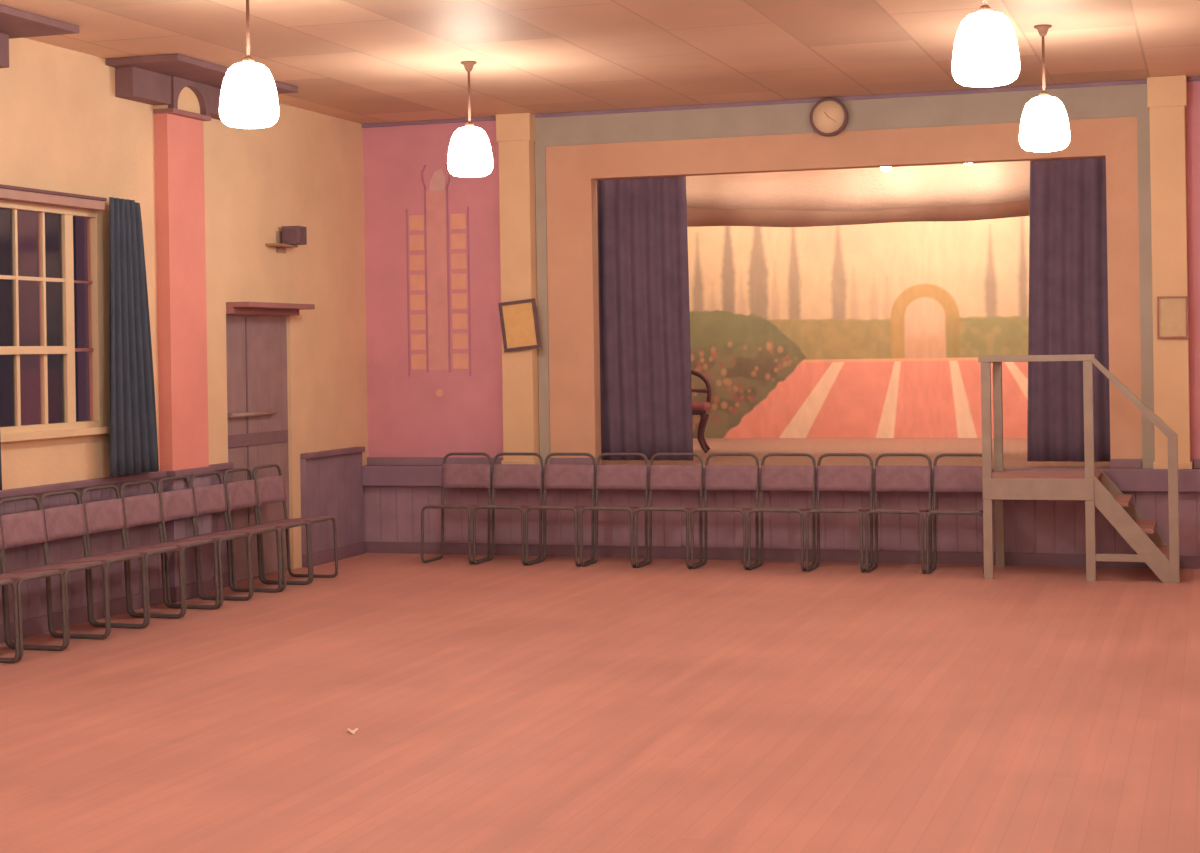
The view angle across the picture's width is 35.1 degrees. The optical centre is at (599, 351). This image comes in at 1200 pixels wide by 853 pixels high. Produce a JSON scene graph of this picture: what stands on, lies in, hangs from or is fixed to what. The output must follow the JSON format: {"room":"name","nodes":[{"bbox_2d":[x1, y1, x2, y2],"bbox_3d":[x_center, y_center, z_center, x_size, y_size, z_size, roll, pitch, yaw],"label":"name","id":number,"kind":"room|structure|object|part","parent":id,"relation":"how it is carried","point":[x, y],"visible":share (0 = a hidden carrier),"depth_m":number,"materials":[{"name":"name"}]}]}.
{"room":"community hall","nodes":[
{"label":"community hall","id":0,"kind":"room"},
{"bbox_2d":[0,38,367,568],"bbox_3d":[-4.587,-0.072,7.608,0.200,3.488,17.050,-1,0,18],"label":"wall","id":1,"kind":"structure","parent":0,"point":[64,127],"depth_m":13.50,"materials":[{"name":"beige paint"}]},
{"bbox_2d":[0,4,78,67],"bbox_3d":[-3.439,-1.692,10.061,0.520,0.282,1.620,-1,0,18],"label":"trim","id":2,"kind":"structure","parent":1,"relation":"attached to","point":[14,23],"depth_m":10.57,"materials":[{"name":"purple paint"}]},
{"bbox_2d":[0,184,106,210],"bbox_3d":[-3.282,-0.906,11.170,0.112,0.075,1.210,-1,0,18],"label":"rail","id":3,"kind":"object","parent":1,"relation":"attached to","point":[7,192],"visible":1,"depth_m":11.19,"materials":[{"name":"paint"}]},
{"bbox_2d":[0,200,109,441],"bbox_3d":[-3.290,-0.180,11.292,0.120,1.387,1.780,-1,0,18],"label":"window","id":4,"kind":"structure","parent":1,"relation":"in","point":[98,222],"depth_m":11.51,"materials":[{"name":"beige paint"}]},
{"bbox_2d":[0,438,1,489],"bbox_3d":[-3.469,-0.083,10.347,0.073,1.726,0.660,-1,0,18],"label":"window curtain","id":5,"kind":"object","parent":4,"relation":"hanging from","point":[0,438],"visible":1,"depth_m":10.64,"materials":[{"name":"blue fabric"}]},
{"bbox_3d":[-3.388,-0.197,11.055,0.064,1.270,1.112,-1,0,18],"label":"sash","id":6,"kind":"part","parent":4,"relation":"part of","materials":[{"name":"beige paint"}]},
{"bbox_3d":[-3.307,0.492,11.143,0.080,0.044,1.480,-1,0,18],"label":"sill","id":7,"kind":"part","parent":4,"relation":"part of","materials":[{"name":"beige paint"}]},
{"bbox_2d":[109,197,158,476],"bbox_3d":[-2.947,-0.091,11.975,0.073,1.726,0.581,-1,0,18],"label":"window curtain","id":8,"kind":"object","parent":4,"relation":"hanging from","point":[133,424],"visible":1,"depth_m":11.92,"materials":[{"name":"blue fabric"}]},
{"bbox_2d":[154,113,208,470],"bbox_3d":[-2.784,0.034,12.688,0.095,3.220,0.470,-1,0,18],"label":"pilaster","id":9,"kind":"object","parent":1,"relation":"attached to","point":[179,140],"depth_m":12.59,"materials":[{"name":"pink paint"}]},
{"bbox_2d":[0,447,364,642],"bbox_3d":[-4.440,1.239,7.478,0.121,0.862,16.480,-1,0,18],"label":"wainscoting","id":10,"kind":"structure","parent":1,"relation":"attached to","point":[331,481],"depth_m":12.33,"materials":[{"name":"paint"}]},
{"bbox_2d":[105,54,297,120],"bbox_3d":[-2.610,-1.705,12.623,0.520,0.282,1.620,-1,0,18],"label":"trim","id":11,"kind":"structure","parent":1,"relation":"attached to","point":[175,84],"depth_m":12.31,"materials":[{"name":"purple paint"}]},
{"bbox_2d":[226,302,314,581],"bbox_3d":[-2.402,0.642,13.815,0.250,1.982,1.030,-1,0,18],"label":"door","id":12,"kind":"structure","parent":1,"relation":"in","point":[256,343],"depth_m":13.81,"materials":[{"name":"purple wood"}]},
{"bbox_3d":[-2.489,0.634,13.812,0.012,0.090,0.930,-1,0,18],"label":"lock rail","id":13,"kind":"part","parent":12,"relation":"part of","materials":[{"name":"brown paint"}]},
{"bbox_2d":[226,302,314,315],"bbox_3d":[-2.384,-0.309,13.804,0.180,0.082,1.030,-1,0,18],"label":"lintel","id":14,"kind":"object","parent":12,"relation":"attached to","point":[232,308],"depth_m":13.67,"materials":[{"name":"paint"}]},
{"bbox_2d":[265,226,306,252],"bbox_3d":[-2.317,-0.831,14.043,0.175,0.195,0.340,-1,0,18],"label":"wall speaker","id":15,"kind":"object","parent":1,"relation":"attached to","point":[290,236],"visible":1,"depth_m":14.07,"materials":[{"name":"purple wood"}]},
{"bbox_2d":[283,228,305,242],"bbox_3d":[-2.254,-0.862,14.087,0.179,0.105,0.079,-1,0,-26],"label":"grille","id":16,"kind":"object","parent":15,"relation":"attached to","point":[290,235],"depth_m":14.07,"materials":[{"name":"purple wood"}]},
{"bbox_2d":[0,553,1199,852],"bbox_3d":[-0.806,1.673,6.366,8.106,0.120,17.000,-1,0,18],"label":"floor","id":17,"kind":"structure","parent":0,"point":[501,704],"depth_m":8.43,"materials":[{"name":"brown wood"}]},
{"bbox_2d":[0,579,19,662],"bbox_3d":[-3.356,1.239,9.915,0.470,0.826,0.415,-1,0,19],"label":"chair","id":18,"kind":"object","parent":17,"relation":"on","point":[3,582],"visible":1,"depth_m":10.02,"materials":[{"name":"grey metal"}]},
{"bbox_2d":[0,526,66,661],"bbox_3d":[-3.217,1.237,10.317,0.470,0.826,0.415,-1,0,19],"label":"chair","id":19,"kind":"object","parent":17,"relation":"on","point":[21,577],"visible":0.97,"depth_m":10.42,"materials":[{"name":"metal"}]},
{"bbox_3d":[-3.408,1.011,10.381,0.058,0.187,0.398,-1,0,19],"label":"backrest","id":20,"kind":"part","parent":19,"relation":"part of","materials":[{"name":"brown fabric"}]},
{"bbox_3d":[-3.200,1.223,10.310,0.377,0.045,0.346,-1,0,19],"label":"seat","id":21,"kind":"part","parent":19,"relation":"part of","materials":[{"name":"red fabric"}]},
{"bbox_2d":[0,495,108,648],"bbox_3d":[-3.089,1.235,10.721,0.470,0.826,0.415,-1,0,18],"label":"chair","id":22,"kind":"object","parent":17,"relation":"on","point":[23,528],"visible":0.94,"depth_m":10.81,"materials":[{"name":"brown fabric"}]},
{"bbox_3d":[-3.281,1.009,10.783,0.058,0.187,0.398,-1,0,18],"label":"backrest","id":23,"kind":"part","parent":22,"relation":"part of","materials":[{"name":"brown fabric"}]},
{"bbox_3d":[-3.071,1.221,10.715,0.377,0.045,0.346,-1,0,18],"label":"seat","id":24,"kind":"part","parent":22,"relation":"part of","materials":[{"name":"red fabric"}]},
{"bbox_2d":[39,490,146,636],"bbox_3d":[-2.969,1.233,11.129,0.470,0.826,0.415,-1,0,18],"label":"chair","id":25,"kind":"object","parent":17,"relation":"on","point":[61,522],"visible":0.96,"depth_m":11.23,"materials":[{"name":"brown fabric"}]},
{"bbox_3d":[-3.161,1.007,11.190,0.058,0.187,0.398,-1,0,18],"label":"backrest","id":26,"kind":"part","parent":25,"relation":"part of","materials":[{"name":"brown fabric"}]},
{"bbox_3d":[-2.951,1.219,11.123,0.377,0.045,0.346,-1,0,18],"label":"seat","id":27,"kind":"part","parent":25,"relation":"part of","materials":[{"name":"red fabric"}]},
{"bbox_2d":[80,485,183,627],"bbox_3d":[-2.839,1.231,11.533,0.470,0.826,0.415,-1,0,18],"label":"chair","id":28,"kind":"object","parent":17,"relation":"on","point":[105,515],"visible":0.94,"depth_m":11.61,"materials":[{"name":"brown fabric"}]},
{"bbox_3d":[-3.031,1.005,11.594,0.058,0.187,0.398,-1,0,18],"label":"backrest","id":29,"kind":"part","parent":28,"relation":"part of","materials":[{"name":"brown fabric"}]},
{"bbox_3d":[-2.821,1.217,11.527,0.377,0.045,0.346,-1,0,18],"label":"seat","id":30,"kind":"part","parent":28,"relation":"part of","materials":[{"name":"red fabric"}]},
{"bbox_2d":[119,480,218,616],"bbox_3d":[-2.707,1.229,11.936,0.470,0.826,0.415,-1,0,19],"label":"chair","id":31,"kind":"object","parent":17,"relation":"on","point":[140,509],"visible":0.94,"depth_m":12.02,"materials":[{"name":"brown fabric"}]},
{"bbox_3d":[-2.898,1.003,12.001,0.058,0.187,0.398,-1,0,19],"label":"backrest","id":32,"kind":"part","parent":31,"relation":"part of","materials":[{"name":"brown fabric"}]},
{"bbox_3d":[-2.690,1.215,11.930,0.377,0.045,0.346,-1,0,19],"label":"seat","id":33,"kind":"part","parent":31,"relation":"part of","materials":[{"name":"red fabric"}]},
{"bbox_2d":[157,476,251,608],"bbox_3d":[-2.569,1.227,12.337,0.470,0.826,0.415,-1,0,17],"label":"chair","id":34,"kind":"object","parent":17,"relation":"on","point":[176,504],"visible":0.95,"depth_m":12.40,"materials":[{"name":"brown fabric"}]},
{"bbox_3d":[-2.761,1.001,12.396,0.058,0.187,0.398,-1,0,17],"label":"backrest","id":35,"kind":"part","parent":34,"relation":"part of","materials":[{"name":"brown fabric"}]},
{"bbox_3d":[-2.551,1.213,12.332,0.377,0.045,0.346,-1,0,17],"label":"seat","id":36,"kind":"part","parent":34,"relation":"part of","materials":[{"name":"red fabric"}]},
{"bbox_2d":[190,471,281,598],"bbox_3d":[-2.445,1.225,12.744,0.470,0.826,0.415,-1,0,19],"label":"chair","id":37,"kind":"object","parent":17,"relation":"on","point":[208,499],"visible":0.92,"depth_m":12.85,"materials":[{"name":"brown fabric"}]},
{"bbox_3d":[-2.636,0.999,12.807,0.058,0.187,0.398,-1,0,19],"label":"backrest","id":38,"kind":"part","parent":37,"relation":"part of","materials":[{"name":"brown fabric"}]},
{"bbox_3d":[-2.427,1.211,12.738,0.377,0.045,0.346,-1,0,19],"label":"seat","id":39,"kind":"part","parent":37,"relation":"part of","materials":[{"name":"red fabric"}]},
{"bbox_2d":[223,467,311,591],"bbox_3d":[-2.303,1.223,13.143,0.470,0.826,0.415,-1,0,17],"label":"chair","id":40,"kind":"object","parent":17,"relation":"on","point":[240,494],"visible":0.95,"depth_m":13.21,"materials":[{"name":"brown fabric"}]},
{"bbox_3d":[-2.495,0.997,13.201,0.058,0.187,0.398,-1,0,17],"label":"backrest","id":41,"kind":"part","parent":40,"relation":"part of","materials":[{"name":"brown fabric"}]},
{"bbox_3d":[-2.285,1.208,13.138,0.377,0.045,0.346,-1,0,17],"label":"seat","id":42,"kind":"part","parent":40,"relation":"part of","materials":[{"name":"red fabric"}]},
{"bbox_2d":[253,464,337,583],"bbox_3d":[-2.173,1.221,13.548,0.470,0.826,0.415,-1,0,18],"label":"chair","id":43,"kind":"object","parent":17,"relation":"on","point":[268,489],"visible":0.9,"depth_m":13.63,"materials":[{"name":"brown fabric"}]},
{"bbox_3d":[-2.364,0.995,13.610,0.058,0.187,0.398,-1,0,18],"label":"backrest","id":44,"kind":"part","parent":43,"relation":"part of","materials":[{"name":"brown fabric"}]},
{"bbox_3d":[-2.155,1.206,13.542,0.377,0.045,0.346,-1,0,18],"label":"seat","id":45,"kind":"part","parent":43,"relation":"part of","materials":[{"name":"red fabric"}]},
{"bbox_2d":[345,728,357,733],"bbox_3d":[-1.051,1.607,8.049,0.041,0.020,0.041,-1,0,18],"label":"paper scrap","id":46,"kind":"object","parent":17,"relation":"on","point":[348,729],"visible":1,"depth_m":8.04,"materials":[{"name":"beige paper"}]},
{"bbox_2d":[421,452,491,563],"bbox_3d":[-1.103,1.204,14.652,0.415,0.826,0.470,-1,0,19],"label":"chair","id":47,"kind":"object","parent":17,"relation":"on","point":[453,475],"visible":0.97,"depth_m":14.81,"materials":[{"name":"brown fabric"}]},
{"bbox_3d":[-1.109,1.190,14.634,0.346,0.045,0.377,-1,0,19],"label":"seat","id":48,"kind":"part","parent":47,"relation":"part of","materials":[{"name":"red fabric"}]},
{"bbox_3d":[-1.042,0.974,14.839,0.398,0.187,0.058,-1,0,19],"label":"backrest","id":49,"kind":"part","parent":47,"relation":"part of","materials":[{"name":"brown fabric"}]},
{"bbox_2d":[473,452,542,564],"bbox_3d":[-0.698,1.198,14.519,0.415,0.826,0.470,-1,0,18],"label":"chair","id":50,"kind":"object","parent":17,"relation":"on","point":[526,476],"visible":0.97,"depth_m":14.68,"materials":[{"name":"brown fabric"}]},
{"bbox_3d":[-0.704,1.184,14.501,0.346,0.045,0.377,-1,0,18],"label":"seat","id":51,"kind":"part","parent":50,"relation":"part of","materials":[{"name":"red fabric"}]},
{"bbox_3d":[-0.639,0.968,14.707,0.398,0.187,0.058,-1,0,18],"label":"backrest","id":52,"kind":"part","parent":50,"relation":"part of","materials":[{"name":"brown fabric"}]},
{"bbox_2d":[525,453,594,566],"bbox_3d":[-0.296,1.191,14.377,0.415,0.826,0.470,-1,0,19],"label":"chair","id":53,"kind":"object","parent":17,"relation":"on","point":[560,476],"visible":0.97,"depth_m":14.53,"materials":[{"name":"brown fabric"}]},
{"bbox_3d":[-0.302,1.177,14.359,0.346,0.045,0.377,-1,0,19],"label":"seat","id":54,"kind":"part","parent":53,"relation":"part of","materials":[{"name":"red fabric"}]},
{"bbox_3d":[-0.235,0.961,14.564,0.398,0.187,0.058,-1,0,19],"label":"backrest","id":55,"kind":"part","parent":53,"relation":"part of","materials":[{"name":"brown fabric"}]},
{"bbox_2d":[580,453,647,567],"bbox_3d":[0.111,1.185,14.248,0.415,0.826,0.470,-1,0,17],"label":"chair","id":56,"kind":"object","parent":17,"relation":"on","point":[607,476],"visible":0.96,"depth_m":14.41,"materials":[{"name":"brown fabric"}]},
{"bbox_3d":[0.105,1.171,14.230,0.346,0.045,0.377,-1,0,17],"label":"seat","id":57,"kind":"part","parent":56,"relation":"part of","materials":[{"name":"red fabric"}]},
{"bbox_3d":[0.165,0.955,14.437,0.398,0.187,0.058,-1,0,17],"label":"backrest","id":58,"kind":"part","parent":56,"relation":"part of","materials":[{"name":"brown fabric"}]},
{"bbox_2d":[634,453,702,568],"bbox_3d":[0.516,1.179,14.114,0.415,0.826,0.470,-1,0,18],"label":"chair","id":59,"kind":"object","parent":17,"relation":"on","point":[662,477],"visible":0.98,"depth_m":14.28,"materials":[{"name":"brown fabric"}]},
{"bbox_3d":[0.510,1.165,14.096,0.346,0.045,0.377,-1,0,18],"label":"seat","id":60,"kind":"part","parent":59,"relation":"part of","materials":[{"name":"red fabric"}]},
{"bbox_3d":[0.572,0.949,14.303,0.398,0.187,0.058,-1,0,18],"label":"backrest","id":61,"kind":"part","parent":59,"relation":"part of","materials":[{"name":"brown fabric"}]},
{"bbox_2d":[691,453,758,569],"bbox_3d":[0.924,1.172,13.990,0.415,0.826,0.470,-1,0,18],"label":"chair","id":62,"kind":"object","parent":17,"relation":"on","point":[717,477],"visible":0.98,"depth_m":14.15,"materials":[{"name":"brown fabric"}]},
{"bbox_3d":[0.918,1.158,13.972,0.346,0.045,0.377,-1,0,18],"label":"seat","id":63,"kind":"part","parent":62,"relation":"part of","materials":[{"name":"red fabric"}]},
{"bbox_3d":[0.982,0.942,14.178,0.398,0.187,0.058,-1,0,18],"label":"backrest","id":64,"kind":"part","parent":62,"relation":"part of","materials":[{"name":"brown fabric"}]},
{"bbox_2d":[362,438,1199,568],"bbox_3d":[2.529,1.208,16.683,8.106,0.704,5.310,-1,0,18],"label":"stage","id":65,"kind":"object","parent":17,"relation":"on","point":[1037,532],"visible":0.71,"depth_m":14.55,"materials":[{"name":"paint"}]},
{"bbox_2d":[597,176,692,460],"bbox_3d":[0.228,-0.344,15.124,1.032,2.420,0.044,-1,0,18],"label":"stage curtain","id":66,"kind":"object","parent":65,"relation":"on","point":[646,387],"visible":0.6,"depth_m":15.08,"materials":[{"name":"fabric"}]},
{"bbox_2d":[691,370,711,452],"bbox_3d":[0.729,0.523,16.757,0.494,0.728,0.501,-1,0,10],"label":"chair","id":67,"kind":"object","parent":65,"relation":"on","point":[703,409],"visible":0.52,"depth_m":16.59,"materials":[{"name":"brown wood"}]},
{"bbox_3d":[0.726,0.486,16.738,0.450,0.065,0.420,-1,0,10],"label":"seat","id":68,"kind":"part","parent":67,"relation":"part of","materials":[{"name":"fabric"}]},
{"bbox_3d":[0.762,0.340,16.963,0.470,0.363,0.084,-1,0,10],"label":"backrest","id":69,"kind":"part","parent":67,"relation":"part of","materials":[{"name":"brown wood"}]},
{"bbox_3d":[0.726,0.534,16.738,0.470,0.040,0.440,-1,0,10],"label":"seat rail","id":70,"kind":"part","parent":67,"relation":"part of","materials":[{"name":"brown wood"}]},
{"bbox_3d":[0.896,0.699,16.514,0.101,0.370,0.064,-1,0,44],"label":"leg","id":71,"kind":"part","parent":67,"relation":"part of","materials":[{"name":"brown wood"}]},
{"bbox_3d":[0.934,0.698,16.907,0.101,0.370,0.064,-1,0,-24],"label":"leg","id":72,"kind":"part","parent":67,"relation":"part of","materials":[{"name":"brown wood"}]},
{"bbox_2d":[687,216,1029,437],"bbox_3d":[2.809,-0.619,18.764,5.800,2.950,0.062,-1,0,18],"label":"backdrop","id":73,"kind":"structure","parent":65,"relation":"on","point":[877,330],"depth_m":18.81,"materials":[{"name":"fabric"}]},
{"bbox_2d":[1027,157,1109,461],"bbox_3d":[3.610,-0.397,14.028,0.932,2.420,0.044,-1,0,18],"label":"stage curtain","id":74,"kind":"object","parent":65,"relation":"on","point":[1068,270],"visible":0.59,"depth_m":14.08,"materials":[{"name":"fabric"}]},
{"bbox_2d":[747,453,815,570],"bbox_3d":[1.329,1.166,13.857,0.415,0.826,0.470,-1,0,19],"label":"chair","id":75,"kind":"object","parent":17,"relation":"on","point":[773,477],"visible":0.97,"depth_m":14.02,"materials":[{"name":"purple fabric"}]},
{"bbox_3d":[1.323,1.152,13.839,0.346,0.045,0.377,-1,0,19],"label":"seat","id":76,"kind":"part","parent":75,"relation":"part of","materials":[{"name":"red fabric"}]},
{"bbox_3d":[1.390,0.936,14.044,0.398,0.187,0.058,-1,0,19],"label":"backrest","id":77,"kind":"part","parent":75,"relation":"part of","materials":[{"name":"brown fabric"}]},
{"bbox_2d":[805,453,872,572],"bbox_3d":[1.732,1.159,13.718,0.415,0.826,0.470,-1,0,19],"label":"chair","id":78,"kind":"object","parent":17,"relation":"on","point":[835,477],"visible":0.98,"depth_m":13.88,"materials":[{"name":"brown fabric"}]},
{"bbox_3d":[1.726,1.145,13.700,0.346,0.045,0.377,-1,0,19],"label":"seat","id":79,"kind":"part","parent":78,"relation":"part of","materials":[{"name":"red fabric"}]},
{"bbox_3d":[1.792,0.929,13.906,0.398,0.187,0.058,-1,0,19],"label":"backrest","id":80,"kind":"part","parent":78,"relation":"part of","materials":[{"name":"brown fabric"}]},
{"bbox_2d":[865,453,931,573],"bbox_3d":[2.141,1.153,13.596,0.415,0.826,0.470,-1,0,18],"label":"chair","id":81,"kind":"object","parent":17,"relation":"on","point":[887,478],"visible":0.98,"depth_m":13.76,"materials":[{"name":"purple fabric"}]},
{"bbox_3d":[2.135,1.139,13.578,0.346,0.045,0.377,-1,0,18],"label":"seat","id":82,"kind":"part","parent":81,"relation":"part of","materials":[{"name":"red fabric"}]},
{"bbox_3d":[2.199,0.923,13.784,0.398,0.187,0.058,-1,0,18],"label":"backrest","id":83,"kind":"part","parent":81,"relation":"part of","materials":[{"name":"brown fabric"}]},
{"bbox_2d":[926,453,983,573],"bbox_3d":[2.545,1.147,13.459,0.415,0.826,0.470,-1,0,18],"label":"chair","id":84,"kind":"object","parent":17,"relation":"on","point":[945,478],"visible":0.77,"depth_m":13.65,"materials":[{"name":"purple fabric"}]},
{"bbox_3d":[2.539,1.133,13.441,0.346,0.045,0.377,-1,0,18],"label":"seat","id":85,"kind":"part","parent":84,"relation":"part of","materials":[{"name":"red fabric"}]},
{"bbox_3d":[2.602,0.917,13.648,0.398,0.187,0.058,-1,0,18],"label":"backrest","id":86,"kind":"part","parent":84,"relation":"part of","materials":[{"name":"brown fabric"}]},
{"bbox_2d":[978,354,1179,582],"bbox_3d":[3.343,0.784,13.193,1.297,1.528,0.816,-1,0,18],"label":"steps","id":87,"kind":"structure","parent":17,"relation":"on","point":[1163,559],"depth_m":12.82,"materials":[{"name":"paint"}]},
{"bbox_3d":[2.654,0.801,13.020,0.062,1.515,0.050,-1,0,18],"label":"post","id":88,"kind":"part","parent":87,"relation":"part of","materials":[{"name":"paint"}]},
{"bbox_3d":[2.877,0.815,13.709,0.062,1.480,0.050,-1,0,18],"label":"post","id":89,"kind":"part","parent":87,"relation":"part of","materials":[{"name":"paint"}]},
{"bbox_3d":[3.078,0.048,13.267,0.770,0.048,0.801,-1,0,18],"label":"landing rail","id":90,"kind":"part","parent":87,"relation":"part of","materials":[{"name":"paint"}]},
{"bbox_3d":[3.301,0.791,12.810,0.062,1.515,0.050,-1,0,18],"label":"post","id":91,"kind":"part","parent":87,"relation":"part of","materials":[{"name":"paint"}]},
{"bbox_3d":[3.573,0.302,12.720,0.550,0.573,0.058,-1,0,18],"label":"handrail","id":92,"kind":"part","parent":87,"relation":"part of","materials":[{"name":"paint"}]},
{"bbox_3d":[3.817,1.045,12.644,0.064,0.990,0.050,-1,0,18],"label":"post","id":93,"kind":"part","parent":87,"relation":"part of","materials":[{"name":"paint"}]},
{"bbox_2d":[0,0,1199,123],"bbox_3d":[-0.855,-1.935,6.390,8.106,0.120,17.050,-1,0,18],"label":"ceiling","id":94,"kind":"structure","parent":0,"point":[358,61],"depth_m":11.69,"materials":[{"name":"beige paint"}]},
{"bbox_2d":[219,0,278,128],"bbox_3d":[-1.756,-1.490,9.485,0.295,0.741,0.295,-1,0,18],"label":"pendant lamp","id":95,"kind":"object","parent":94,"relation":"hanging from","point":[248,98],"visible":1,"depth_m":9.38,"materials":[{"name":"white glass"}]},
{"bbox_3d":[-1.758,-1.654,9.485,0.017,0.353,0.017,-1,0,18],"label":"rod","id":96,"kind":"part","parent":95,"relation":"part of","materials":[{"name":"gold metal"}]},
{"bbox_3d":[-1.752,-1.279,9.485,0.295,0.318,0.295,-1,0,18],"label":"lamp shade","id":97,"kind":"part","parent":95,"relation":"part of","materials":[{"name":"white glass"}]},
{"bbox_2d":[447,61,492,176],"bbox_3d":[-0.845,-1.504,12.312,0.295,0.741,0.295,-1,0,18],"label":"pendant lamp","id":98,"kind":"object","parent":94,"relation":"hanging from","point":[470,154],"visible":1,"depth_m":12.21,"materials":[{"name":"white glass"}]},
{"bbox_3d":[-0.848,-1.668,12.312,0.017,0.353,0.017,-1,0,18],"label":"rod","id":99,"kind":"part","parent":98,"relation":"part of","materials":[{"name":"gold metal"}]},
{"bbox_3d":[-0.842,-1.293,12.312,0.295,0.318,0.295,-1,0,18],"label":"lamp shade","id":100,"kind":"part","parent":98,"relation":"part of","materials":[{"name":"white glass"}]},
{"bbox_2d":[952,0,1019,86],"bbox_3d":[1.697,-1.544,8.377,0.295,0.741,0.295,-1,0,18],"label":"pendant lamp","id":101,"kind":"object","parent":94,"relation":"hanging from","point":[985,53],"visible":1,"depth_m":8.27,"materials":[{"name":"white glass"}]},
{"bbox_2d":[1019,24,1069,151],"bbox_3d":[2.630,-1.559,11.260,0.295,0.741,0.295,-1,0,18],"label":"pendant lamp","id":102,"kind":"object","parent":94,"relation":"hanging from","point":[1044,126],"visible":1,"depth_m":11.16,"materials":[{"name":"white glass"}]},
{"bbox_3d":[2.628,-1.723,11.260,0.017,0.353,0.017,-1,0,18],"label":"rod","id":103,"kind":"part","parent":102,"relation":"part of","materials":[{"name":"gold metal"}]},
{"bbox_3d":[2.634,-1.347,11.260,0.295,0.318,0.295,-1,0,18],"label":"lamp shade","id":104,"kind":"part","parent":102,"relation":"part of","materials":[{"name":"white glass"}]},
{"bbox_2d":[363,78,1199,467],"bbox_3d":[1.771,-0.522,14.429,7.706,2.788,0.150,-1,0,18],"label":"wall","id":105,"kind":"structure","parent":0,"point":[407,418],"depth_m":15.00,"materials":[{"name":"pink paint"}]},
{"bbox_2d":[406,164,470,396],"bbox_3d":[-1.308,-0.574,15.340,0.546,1.879,0.014,-1,0,18],"label":"wall decoration","id":106,"kind":"object","parent":105,"relation":"attached to","point":[434,221],"visible":1,"depth_m":15.34,"materials":[{"name":"pink"}]},
{"bbox_3d":[-1.297,0.335,15.345,0.060,0.060,0.006,-1,0,18],"label":"bulb","id":107,"kind":"part","parent":106,"relation":"part of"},
{"bbox_2d":[496,113,539,463],"bbox_3d":[-0.645,-0.483,15.052,0.285,2.787,0.154,-1,0,18],"label":"trim","id":108,"kind":"structure","parent":105,"relation":"attached to","point":[515,132],"depth_m":14.99,"materials":[{"name":"beige paint"}]},
{"bbox_2d":[498,298,540,351],"bbox_3d":[-0.632,-0.206,14.947,0.341,0.418,0.046,-1,0,18],"label":"picture frame","id":109,"kind":"object","parent":105,"relation":"attached to","point":[518,319],"visible":1,"depth_m":14.94,"materials":[{"name":"black wood"}]},
{"bbox_2d":[362,76,1199,127],"bbox_3d":[1.722,-1.900,14.343,7.706,0.030,0.030,-1,0,18],"label":"trim","id":110,"kind":"structure","parent":105,"relation":"attached to","point":[1129,82],"depth_m":14.44,"materials":[{"name":"paint"}]},
{"bbox_2d":[367,457,1199,467],"bbox_3d":[1.765,0.839,14.343,7.706,0.065,0.029,-1,0,18],"label":"trim","id":111,"kind":"structure","parent":105,"relation":"attached to","point":[1114,463],"depth_m":15.23,"materials":[{"name":"paint"}]},
{"bbox_2d":[810,98,848,136],"bbox_3d":[1.725,-1.762,14.303,0.292,0.292,0.069,-1,0,18],"label":"wall clock","id":112,"kind":"object","parent":105,"relation":"attached to","point":[828,116],"visible":1,"depth_m":14.28,"materials":[{"name":"brown wood"}]},
{"bbox_2d":[535,84,1154,467],"bbox_3d":[1.734,-0.511,14.353,4.690,2.768,0.018,-1,0,18],"label":"trim","id":113,"kind":"structure","parent":105,"relation":"attached to","point":[1117,100],"depth_m":14.25,"materials":[{"name":"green paint"}]},
{"bbox_2d":[1147,75,1191,468],"bbox_3d":[4.057,-0.557,13.529,0.268,2.787,0.154,-1,0,18],"label":"trim","id":114,"kind":"structure","parent":105,"relation":"attached to","point":[1166,95],"depth_m":13.47,"materials":[{"name":"beige paint"}]},
{"bbox_2d":[1157,296,1187,337],"bbox_3d":[4.051,-0.242,13.446,0.208,0.298,0.026,0,0,18],"label":"picture frame","id":115,"kind":"object","parent":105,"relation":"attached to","point":[1172,311],"visible":1,"depth_m":13.45,"materials":[{"name":"brown wood"}]},
{"bbox_3d":[2.506,-2.284,16.783,8.106,0.712,5.100,-1,0,18],"label":"ceiling","id":116,"kind":"structure","parent":0,"visible":0},
{"bbox_2d":[686,161,1029,210],"bbox_3d":[1.690,-1.824,15.368,5.002,1.406,0.068,-1,0,18],"label":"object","id":117,"kind":"structure","parent":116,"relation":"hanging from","point":[858,189],"depth_m":15.25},
{"bbox_2d":[687,200,1029,226],"bbox_3d":[2.165,-1.835,17.159,5.201,1.399,0.068,-1,0,18],"label":"cloth","id":118,"kind":"object","parent":116,"relation":"hanging from","point":[696,217],"visible":0.09,"depth_m":17.14,"materials":[{"name":"fabric"}]},
{"bbox_2d":[881,167,890,171],"bbox_3d":[2.218,-1.969,14.807,0.084,1.136,0.084,-1,0,18],"label":"bulb","id":119,"kind":"object","parent":116,"relation":"hanging from","point":[885,169],"visible":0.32,"depth_m":14.78,"materials":[{"name":"white glass"}]}
]}

